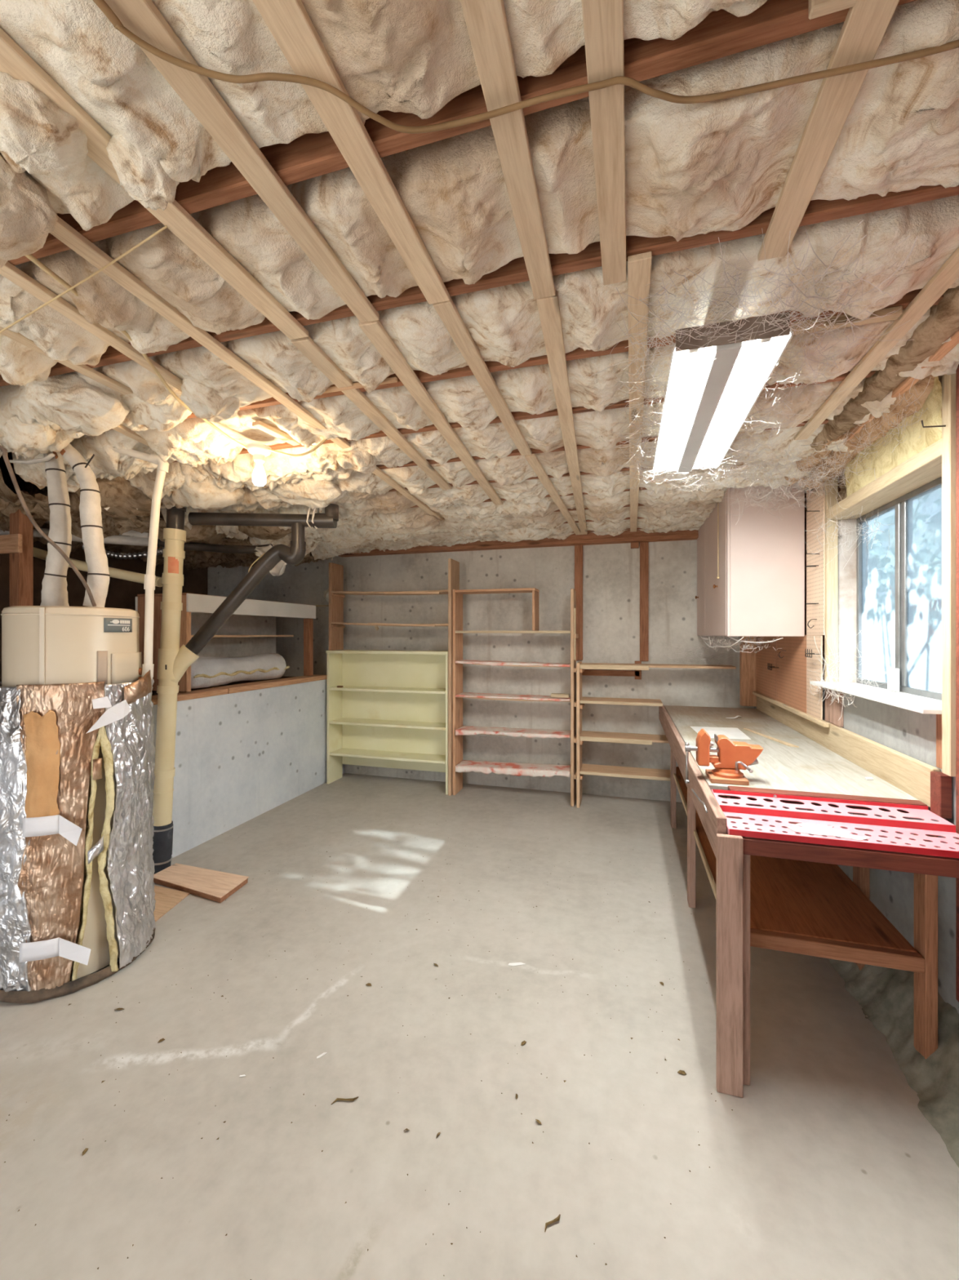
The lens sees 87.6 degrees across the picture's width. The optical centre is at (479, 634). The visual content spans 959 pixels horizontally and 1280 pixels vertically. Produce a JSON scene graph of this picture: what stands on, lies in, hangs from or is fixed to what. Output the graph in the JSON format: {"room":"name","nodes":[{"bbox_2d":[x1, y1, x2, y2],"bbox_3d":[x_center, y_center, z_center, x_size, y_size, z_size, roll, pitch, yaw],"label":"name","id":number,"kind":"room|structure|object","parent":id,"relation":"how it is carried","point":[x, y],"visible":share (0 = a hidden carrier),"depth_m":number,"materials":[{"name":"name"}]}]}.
{"room":"unfinished basement","nodes":[
{"label":"unfinished basement","id":0,"kind":"room"},
{"bbox_2d":[0,541,207,681],"bbox_3d":[-4.710,-0.235,3.321,0.100,2.070,7.150,0,0,16],"label":"wall","id":1,"kind":"structure","parent":0,"point":[122,593],"depth_m":5.46,"materials":[{"name":"brown wood"}]},
{"bbox_2d":[151,676,293,695],"bbox_3d":[-3.736,0.665,3.038,1.930,0.270,7.150,0,0,16],"label":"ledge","id":2,"kind":"structure","parent":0,"point":[153,692],"depth_m":5.44,"materials":[{"name":"brown wood"}]},
{"bbox_2d":[0,509,33,606],"bbox_3d":[-3.617,-0.266,3.644,0.820,1.588,0.180,0,0,16],"label":"timber post","id":3,"kind":"object","parent":2,"relation":"on","point":[19,544],"visible":0.41,"depth_m":3.56,"materials":[{"name":"brown wood"}]},
{"bbox_2d":[151,674,345,857],"bbox_3d":[-2.728,1.080,2.745,0.190,1.240,7.150,0,0,16],"label":"wall","id":4,"kind":"structure","parent":0,"point":[243,751],"depth_m":4.50,"materials":[{"name":"concrete"}]},
{"bbox_2d":[135,592,315,692],"bbox_3d":[-2.364,0.059,4.920,0.555,0.798,1.730,0,0,16],"label":"ledge shelf","id":5,"kind":"object","parent":4,"relation":"on","point":[251,630],"visible":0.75,"depth_m":4.96,"materials":[{"name":"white wood"}]},
{"bbox_2d":[191,653,289,688],"bbox_3d":[-2.289,0.319,4.726,0.256,0.265,1.260,0,0,16],"label":"roll","id":6,"kind":"object","parent":4,"relation":"on","point":[206,672],"visible":0.88,"depth_m":4.58,"materials":[{"name":"white fabric"}]},
{"bbox_2d":[0,0,958,569],"bbox_3d":[-1.611,-1.038,1.588,6.820,0.565,8.749,0,0,16],"label":"ceiling","id":7,"kind":"structure","parent":0,"point":[438,308],"depth_m":1.32,"materials":[{"name":"beige fabric"}]},
{"bbox_2d":[0,444,96,606],"bbox_3d":[-2.165,-0.586,2.377,0.546,0.882,0.136,0,0,-37],"label":"power cable","id":8,"kind":"object","parent":7,"relation":"hanging from","point":[3,450],"visible":1,"depth_m":2.44,"materials":[{"name":"grey plastic"}]},
{"bbox_2d":[8,448,94,467],"bbox_3d":[-2.214,-0.978,2.573,0.501,0.242,0.059,0,0,10],"label":"strap","id":9,"kind":"object","parent":7,"relation":"attached to","point":[51,455],"visible":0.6,"depth_m":2.57,"materials":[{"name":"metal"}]},
{"bbox_2d":[0,528,148,546],"bbox_3d":[-3.506,-0.835,4.156,1.427,0.146,0.204,0,0,-7],"label":"pipe","id":10,"kind":"object","parent":7,"relation":"attached to","point":[113,540],"visible":0.3,"depth_m":4.20,"materials":[{"name":"metal"}]},
{"bbox_2d":[81,545,164,559],"bbox_3d":[-2.973,-0.700,4.200,0.695,0.127,0.059,0,0,-1],"label":"conduit","id":11,"kind":"object","parent":10,"relation":"attached to","point":[159,551],"visible":0.53,"depth_m":4.18,"materials":[{"name":"metal"}]},
{"bbox_2d":[0,225,167,333],"bbox_3d":[-1.361,-1.015,1.540,1.250,0.055,0.026,0,0,26],"label":"string","id":12,"kind":"object","parent":7,"relation":"attached to","point":[150,237],"visible":1,"depth_m":1.40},
{"bbox_2d":[44,520,149,537],"bbox_3d":[-3.520,-0.940,4.160,1.414,0.249,0.190,0,0,-7],"label":"pipe","id":13,"kind":"object","parent":7,"relation":"attached to","point":[131,533],"visible":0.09,"depth_m":4.23,"materials":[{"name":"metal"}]},
{"bbox_2d":[33,546,162,586],"bbox_3d":[-3.301,-0.613,3.829,1.964,0.523,0.112,0,0,8],"label":"pipe","id":14,"kind":"object","parent":7,"relation":"attached to","point":[137,577],"visible":0.46,"depth_m":3.71,"materials":[{"name":"beige plastic"}]},
{"bbox_2d":[24,253,246,448],"bbox_3d":[-1.248,-1.015,1.631,0.108,0.062,2.097,0,0,0],"label":"cable","id":15,"kind":"object","parent":7,"relation":"attached to","point":[32,258],"visible":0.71,"depth_m":1.83,"materials":[{"name":"beige plastic"}]},
{"bbox_2d":[157,538,272,553],"bbox_3d":[-2.308,-0.770,4.333,1.014,0.128,0.084,0,0,-2],"label":"pipe","id":16,"kind":"object","parent":7,"relation":"attached to","point":[191,545],"visible":0.65,"depth_m":4.31,"materials":[{"name":"black plastic"}]},
{"bbox_2d":[248,552,265,572],"bbox_3d":[-1.829,-0.547,4.152,0.024,0.375,0.378,0,0,1],"label":"loose wire","id":17,"kind":"object","parent":16,"relation":"hanging from","point":[259,557],"visible":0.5,"depth_m":4.07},
{"bbox_2d":[253,544,286,576],"bbox_3d":[-1.765,-0.631,4.233,0.344,0.270,0.074,0,0,16],"label":"wrap","id":18,"kind":"object","parent":16,"relation":"hanging from","point":[278,570],"visible":0.46,"depth_m":4.22,"materials":[{"name":"beige fabric"}]},
{"bbox_2d":[246,443,271,486],"bbox_3d":[-1.174,-0.897,2.663,0.124,0.206,0.124,0,0,16],"label":"bulb","id":19,"kind":"object","parent":7,"relation":"attached to","point":[260,451],"visible":0.98,"depth_m":2.64,"materials":[{"name":"white glass"}]},
{"bbox_2d":[246,443,271,462],"bbox_3d":[-1.174,-0.961,2.663,0.124,0.078,0.124,0,0,16],"label":"socket","id":20,"kind":"object","parent":19,"relation":"attached to","point":[260,451],"depth_m":2.63,"materials":[{"name":"white paint"}]},
{"bbox_2d":[267,439,327,457],"bbox_3d":[-0.966,-0.997,2.641,0.323,0.114,0.041,0,0,-2],"label":"cable","id":21,"kind":"object","parent":19,"relation":"attached to","point":[317,446],"visible":0.98,"depth_m":2.63,"materials":[{"name":"beige plastic"}]},
{"bbox_2d":[187,503,338,529],"bbox_3d":[-1.582,-0.941,3.689,1.073,0.322,0.121,0,0,-2],"label":"pipe","id":22,"kind":"object","parent":7,"relation":"hanging from","point":[330,518],"visible":0.86,"depth_m":3.65,"materials":[{"name":"black plastic"}]},
{"bbox_2d":[93,0,958,133],"bbox_3d":[0.265,-1.031,0.813,2.128,0.032,0.513,0,0,-7],"label":"cable","id":23,"kind":"object","parent":7,"relation":"attached to","point":[102,5],"visible":1,"depth_m":0.93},
{"bbox_2d":[716,502,719,578],"bbox_3d":[1.830,-0.725,3.832,0.019,0.590,0.020,0,0,16],"label":"pull cord","id":24,"kind":"object","parent":7,"relation":"hanging from","point":[717,577],"visible":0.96,"depth_m":3.83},
{"bbox_2d":[652,311,793,472],"bbox_3d":[0.947,-0.977,2.130,0.342,0.183,1.232,0,0,16],"label":"fluorescent fixture","id":25,"kind":"object","parent":7,"relation":"hanging from","point":[735,371],"visible":0.94,"depth_m":1.86,"materials":[{"name":"grey paint"}]},
{"bbox_2d":[588,219,917,497],"bbox_3d":[1.014,-0.954,2.178,1.011,0.280,2.053,0,0,16],"label":"cobweb","id":26,"kind":"object","parent":7,"relation":"hanging from","point":[826,270],"visible":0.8,"depth_m":1.55,"materials":[{"name":"fabric"}]},
{"bbox_2d":[716,437,872,524],"bbox_3d":[1.821,-0.935,2.959,0.748,0.483,1.319,0,0,16],"label":"cobweb","id":27,"kind":"object","parent":7,"relation":"hanging from","point":[806,483],"visible":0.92,"depth_m":2.94,"materials":[{"name":"fabric"}]},
{"bbox_2d":[793,375,931,499],"bbox_3d":[1.936,-0.937,2.544,0.329,0.404,1.432,0,0,16],"label":"cobweb","id":28,"kind":"object","parent":7,"relation":"hanging from","point":[902,426],"visible":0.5,"depth_m":2.38,"materials":[{"name":"fabric"}]},
{"bbox_2d":[0,773,958,1279],"bbox_3d":[-0.384,1.760,2.064,4.730,0.120,7.150,0,0,16],"label":"floor","id":29,"kind":"structure","parent":0,"point":[828,1165],"depth_m":1.88,"materials":[{"name":"concrete"}]},
{"bbox_2d":[0,605,155,1003],"bbox_3d":[-2.134,0.776,2.643,0.722,1.844,0.726,0,0,-14],"label":"water heater","id":30,"kind":"object","parent":29,"relation":"on","point":[77,749],"visible":1,"depth_m":2.39,"materials":[{"name":"metal"}]},
{"bbox_2d":[40,452,71,606],"bbox_3d":[-2.257,-0.629,2.652,0.165,0.964,0.122,0,0,16],"label":"pipe","id":31,"kind":"object","parent":30,"relation":"attached to","point":[54,592],"visible":0.8,"depth_m":2.62,"materials":[{"name":"fabric"}]},
{"bbox_2d":[61,443,110,607],"bbox_3d":[-2.111,-0.630,2.598,0.354,0.981,0.096,0,0,-1],"label":"pipe","id":32,"kind":"object","parent":30,"relation":"attached to","point":[90,508],"visible":0.9,"depth_m":2.57,"materials":[{"name":"fabric"}]},
{"bbox_2d":[107,619,129,626],"bbox_3d":[-1.862,-0.064,2.586,0.008,0.030,0.127,0,0,11],"label":"print","id":33,"kind":"object","parent":30,"relation":"attached to","point":[110,622],"depth_m":2.58,"materials":[{"name":"white paint"}]},
{"bbox_2d":[85,436,168,679],"bbox_3d":[-1.922,-0.414,2.741,0.420,1.331,0.060,0,0,-3],"label":"pipe","id":34,"kind":"object","parent":30,"relation":"attached to","point":[162,468],"visible":0.92,"depth_m":2.73,"materials":[{"name":"white plastic"}]},
{"bbox_2d":[82,1147,88,1155],"bbox_3d":[-1.294,1.694,1.641,0.010,0.009,0.024,0,0,16],"label":"bit","id":35,"kind":"object","parent":29,"relation":"on","point":[86,1149],"visible":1,"depth_m":1.64,"materials":[{"name":"brown"}]},
{"bbox_2d":[153,885,189,921],"bbox_3d":[-2.063,1.695,3.166,0.390,0.008,0.330,0,0,16],"label":"board","id":36,"kind":"object","parent":29,"relation":"on","point":[166,899],"visible":0.43,"depth_m":3.20,"materials":[{"name":"brown wood"}]},
{"bbox_2d":[152,506,199,874],"bbox_3d":[-2.209,0.340,3.612,0.324,2.725,0.174,0,0,-16],"label":"stack","id":37,"kind":"object","parent":29,"relation":"on","point":[173,661],"visible":0.88,"depth_m":3.55,"materials":[{"name":"beige plastic"}]},
{"bbox_2d":[185,522,306,654],"bbox_3d":[-1.723,-0.332,3.686,0.868,0.975,0.123,0,0,-3],"label":"pipe","id":38,"kind":"object","parent":37,"relation":"attached to","point":[294,554],"visible":0.99,"depth_m":3.65,"materials":[{"name":"black plastic"}]},
{"bbox_2d":[153,862,248,902],"bbox_3d":[-1.919,1.677,3.394,0.680,0.039,0.297,0,0,16],"label":"plywood offcut","id":39,"kind":"object","parent":29,"relation":"on","point":[215,886],"visible":0.86,"depth_m":3.38,"materials":[{"name":"brown wood"}]},
{"bbox_2d":[316,1052,327,1058],"bbox_3d":[-0.636,1.696,2.018,0.043,0.005,0.010,0,0,-36],"label":"paper scrap","id":40,"kind":"object","parent":29,"relation":"on","point":[323,1053],"visible":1,"depth_m":2.02,"materials":[{"name":"white paper"}]},
{"bbox_2d":[331,1096,358,1104],"bbox_3d":[-0.490,1.693,1.822,0.097,0.009,0.020,0,0,-9],"label":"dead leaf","id":41,"kind":"object","parent":29,"relation":"on","point":[355,1098],"visible":1,"depth_m":1.82,"materials":[{"name":"brown plant"}]},
{"bbox_2d":[4,818,733,1279],"bbox_3d":[-0.273,1.698,2.786,2.863,0.003,3.201,0,0,16],"label":"floor debris","id":42,"kind":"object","parent":29,"relation":"on","point":[375,819],"depth_m":2.03,"materials":[{"name":"concrete"}]},
{"bbox_2d":[325,649,448,795],"bbox_3d":[-1.005,0.938,5.637,1.475,1.525,0.295,0,0,16],"label":"bookcase","id":43,"kind":"object","parent":29,"relation":"on","point":[390,709],"visible":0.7,"depth_m":5.74,"materials":[{"name":"beige paint"}]},
{"bbox_2d":[328,558,459,795],"bbox_3d":[-0.982,0.435,5.626,1.496,2.530,0.303,0,0,16],"label":"shelf","id":44,"kind":"object","parent":29,"relation":"on","point":[336,592],"visible":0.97,"depth_m":5.50,"materials":[{"name":"brown wood"}]},
{"bbox_2d":[453,587,578,806],"bbox_3d":[0.368,0.608,5.240,1.293,2.185,0.290,0,0,16],"label":"shelving unit","id":45,"kind":"object","parent":29,"relation":"on","point":[460,766],"visible":0.98,"depth_m":5.19,"materials":[{"name":"brown wood"}]},
{"bbox_2d":[551,693,569,697],"bbox_3d":[0.813,0.610,5.038,0.180,0.036,0.070,0,0,16],"label":"wood block","id":46,"kind":"object","parent":45,"relation":"on","point":[553,695],"visible":1,"depth_m":5.01,"materials":[{"name":"brown wood"}]},
{"bbox_2d":[507,962,524,965],"bbox_3d":[0.194,1.696,2.576,0.094,0.005,0.022,0,0,-1],"label":"paper scrap","id":47,"kind":"object","parent":29,"relation":"on","point":[514,963],"visible":1,"depth_m":2.58,"materials":[{"name":"white paper"}]},
{"bbox_2d":[544,1213,560,1231],"bbox_3d":[0.210,1.693,1.442,0.065,0.009,0.015,0,0,-30],"label":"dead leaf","id":48,"kind":"object","parent":29,"relation":"on","point":[557,1219],"visible":1,"depth_m":1.44,"materials":[{"name":"brown plant"}]},
{"bbox_2d":[576,661,736,808],"bbox_3d":[1.705,0.988,4.868,1.481,1.425,0.320,0,0,16],"label":"shelving","id":49,"kind":"object","parent":29,"relation":"on","point":[584,735],"visible":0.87,"depth_m":4.91,"materials":[{"name":"brown wood"}]},
{"bbox_2d":[677,1070,686,1074],"bbox_3d":[0.784,1.694,1.937,0.034,0.009,0.014,0,0,16],"label":"bit","id":50,"kind":"object","parent":29,"relation":"on","point":[681,1072],"visible":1,"depth_m":1.94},
{"bbox_2d":[658,691,958,1097],"bbox_3d":[1.778,1.114,3.352,0.884,1.172,3.370,0,0,16],"label":"workbench","id":51,"kind":"object","parent":29,"relation":"on","point":[795,897],"visible":0.84,"depth_m":2.15,"materials":[{"name":"brown wood"}]},
{"bbox_2d":[691,788,707,813],"bbox_3d":[0.974,0.729,2.207,0.016,0.034,0.224,0,0,8],"label":"wire","id":52,"kind":"object","parent":51,"relation":"attached to","point":[692,789],"visible":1,"depth_m":2.21,"materials":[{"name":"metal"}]},
{"bbox_2d":[690,726,751,739],"bbox_3d":[1.684,0.686,3.520,0.330,0.001,0.460,0,0,16],"label":"paper sheet","id":53,"kind":"object","parent":51,"relation":"on","point":[730,732],"visible":0.79,"depth_m":3.54,"materials":[{"name":"white paper"}]},
{"bbox_2d":[684,728,764,785],"bbox_3d":[1.159,0.588,2.386,0.337,0.261,0.170,0,0,16],"label":"bench vise","id":54,"kind":"object","parent":51,"relation":"attached to","point":[732,757],"visible":1,"depth_m":2.35,"materials":[{"name":"orange metal"}]},
{"bbox_2d":[743,728,799,747],"bbox_3d":[1.927,0.683,3.354,0.041,0.007,0.605,0,0,-1],"label":"stick","id":55,"kind":"object","parent":51,"relation":"on","point":[789,744],"visible":1,"depth_m":3.26,"materials":[{"name":"brown wood"}]},
{"bbox_2d":[675,766,918,952],"bbox_3d":[1.756,1.239,3.312,0.665,0.018,2.660,0,0,16],"label":"shelf","id":56,"kind":"object","parent":51,"relation":"attached to","point":[815,900],"depth_m":2.30,"materials":[{"name":"orange wood"}]},
{"bbox_2d":[711,789,958,857],"bbox_3d":[1.369,0.720,1.943,0.800,0.060,0.384,0,0,16],"label":"tool rack","id":57,"kind":"object","parent":51,"relation":"attached to","point":[817,823],"visible":0.98,"depth_m":1.91,"materials":[{"name":"red metal"}]},
{"bbox_2d":[865,777,873,780],"bbox_3d":[1.854,0.683,2.377,0.035,0.007,0.040,0,0,16],"label":"chip","id":58,"kind":"object","parent":51,"relation":"on","point":[866,778],"visible":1,"depth_m":2.37,"materials":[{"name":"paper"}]},
{"bbox_2d":[207,529,754,802],"bbox_3d":[-0.405,0.215,5.829,6.970,2.970,0.330,0,0,16],"label":"wall","id":59,"kind":"structure","parent":0,"point":[637,591],"depth_m":5.46,"materials":[{"name":"concrete"}]},
{"bbox_2d":[314,604,328,606],"bbox_3d":[-1.929,-0.352,6.048,0.420,0.015,0.060,0,0,16],"label":"wood lath","id":60,"kind":"object","parent":59,"relation":"on","point":[314,605],"visible":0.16,"depth_m":6.01,"materials":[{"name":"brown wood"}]},
{"bbox_2d":[323,587,328,602],"bbox_3d":[-1.791,-0.488,6.102,0.252,0.278,0.160,0,0,16],"label":"clump","id":61,"kind":"object","parent":59,"relation":"attached to","point":[326,596],"visible":0.17,"depth_m":6.06,"materials":[{"name":"grey"}]},
{"bbox_2d":[665,641,733,673],"bbox_3d":[2.193,0.218,4.938,0.715,0.354,0.156,0,0,16],"label":"cobweb","id":62,"kind":"object","parent":59,"relation":"attached to","point":[683,655],"visible":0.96,"depth_m":4.95,"materials":[{"name":"fabric"}]},
{"bbox_2d":[740,285,958,1167],"bbox_3d":[1.651,0.220,1.473,0.490,2.980,7.150,0,0,16],"label":"wall","id":63,"kind":"structure","parent":0,"point":[886,995],"depth_m":2.24,"materials":[{"name":"concrete"}]},
{"bbox_2d":[695,482,804,636],"bbox_3d":[2.181,-0.515,4.209,0.511,1.050,1.540,0,0,16],"label":"upper cabinet","id":64,"kind":"object","parent":63,"relation":"attached to","point":[759,591],"visible":0.94,"depth_m":3.48,"materials":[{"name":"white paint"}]},
{"bbox_2d":[697,635,780,653],"bbox_3d":[2.042,0.059,4.031,0.422,0.169,1.286,0,0,16],"label":"cobweb","id":65,"kind":"object","parent":64,"relation":"hanging from","point":[722,638],"visible":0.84,"depth_m":3.89,"materials":[{"name":"fabric"}]},
{"bbox_2d":[700,635,783,647],"bbox_3d":[1.957,0.055,4.127,0.309,0.097,1.351,0,0,1],"label":"string","id":66,"kind":"object","parent":64,"relation":"hanging from","point":[700,636],"visible":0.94,"depth_m":3.56,"materials":[{"name":"fabric"}]},
{"bbox_2d":[768,662,778,670],"bbox_3d":[2.375,0.256,4.043,0.053,0.052,0.116,0,0,16],"label":"hook","id":67,"kind":"object","parent":63,"relation":"attached to","point":[769,666],"visible":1,"depth_m":4.01,"materials":[{"name":"metal"}]},
{"bbox_2d":[807,618,817,628],"bbox_3d":[2.131,-0.073,3.202,0.053,0.060,0.007,0,0,14],"label":"hook","id":68,"kind":"object","parent":63,"relation":"attached to","point":[812,619],"visible":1,"depth_m":3.20,"materials":[{"name":"metal"}]},
{"bbox_2d":[805,648,821,657],"bbox_3d":[2.127,0.116,3.188,0.053,0.052,0.116,0,0,16],"label":"hook","id":69,"kind":"object","parent":63,"relation":"attached to","point":[807,653],"visible":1,"depth_m":3.18,"materials":[{"name":"metal"}]},
{"bbox_2d":[805,497,891,701],"bbox_3d":[2.104,-0.210,2.875,0.412,1.142,0.658,0,0,24],"label":"cobweb","id":70,"kind":"object","parent":63,"relation":"attached to","point":[836,497],"visible":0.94,"depth_m":2.82,"materials":[{"name":"fabric"}]},
{"bbox_2d":[756,693,941,807],"bbox_3d":[2.217,0.618,3.334,0.030,0.161,2.780,0,0,16],"label":"backsplash","id":71,"kind":"structure","parent":63,"relation":"attached to","point":[912,775],"depth_m":2.54,"materials":[{"name":"brown wood"}]},
{"bbox_2d":[810,476,942,714],"bbox_3d":[2.037,-0.198,2.514,0.270,1.013,1.235,0,0,16],"label":"window","id":72,"kind":"structure","parent":63,"relation":"in","point":[902,690],"depth_m":2.52,"materials":[{"name":"metal"}]},
{"bbox_2d":[809,657,866,718],"bbox_3d":[2.009,0.295,2.833,0.158,0.324,0.703,0,0,16],"label":"cobweb","id":73,"kind":"object","parent":72,"relation":"attached to","point":[827,691],"visible":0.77,"depth_m":2.82,"materials":[{"name":"fabric"}]},
{"bbox_2d":[920,420,946,427],"bbox_3d":[1.746,-0.814,1.924,0.078,0.033,0.006,0,0,16],"label":"hook","id":74,"kind":"object","parent":63,"relation":"attached to","point":[922,424],"visible":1,"depth_m":1.93,"materials":[{"name":"metal"}]},
{"label":"outside","id":75,"kind":"structure","parent":0,"visible":0},
{"bbox_2d":[868,670,942,687],"bbox_3d":[5.864,0.700,1.420,7.530,0.200,14.000,0,0,16],"label":"ground","id":76,"kind":"structure","parent":75,"point":[870,673],"depth_m":7.72,"materials":[{"name":"white snow"}]},
{"bbox_2d":[868,502,942,684],"bbox_3d":[4.335,-0.126,5.036,1.422,3.545,2.300,0,0,16],"label":"shrub","id":77,"kind":"object","parent":76,"relation":"on","point":[927,641],"visible":0.2,"depth_m":4.78,"materials":[{"name":"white plant"}]},
{"bbox_2d":[868,498,942,680],"bbox_3d":[5.668,-0.407,6.123,1.991,4.237,2.701,0,0,16],"label":"shrub","id":78,"kind":"object","parent":76,"relation":"on","point":[873,618],"visible":0.06,"depth_m":6.45,"materials":[{"name":"white plant"}]},
{"bbox_2d":[890,529,942,697],"bbox_3d":[3.754,-0.337,3.851,0.933,3.138,1.170,0,0,38],"label":"shrub","id":79,"kind":"object","parent":76,"relation":"on","point":[933,651],"visible":0.23,"depth_m":3.94,"materials":[{"name":"white plant"}]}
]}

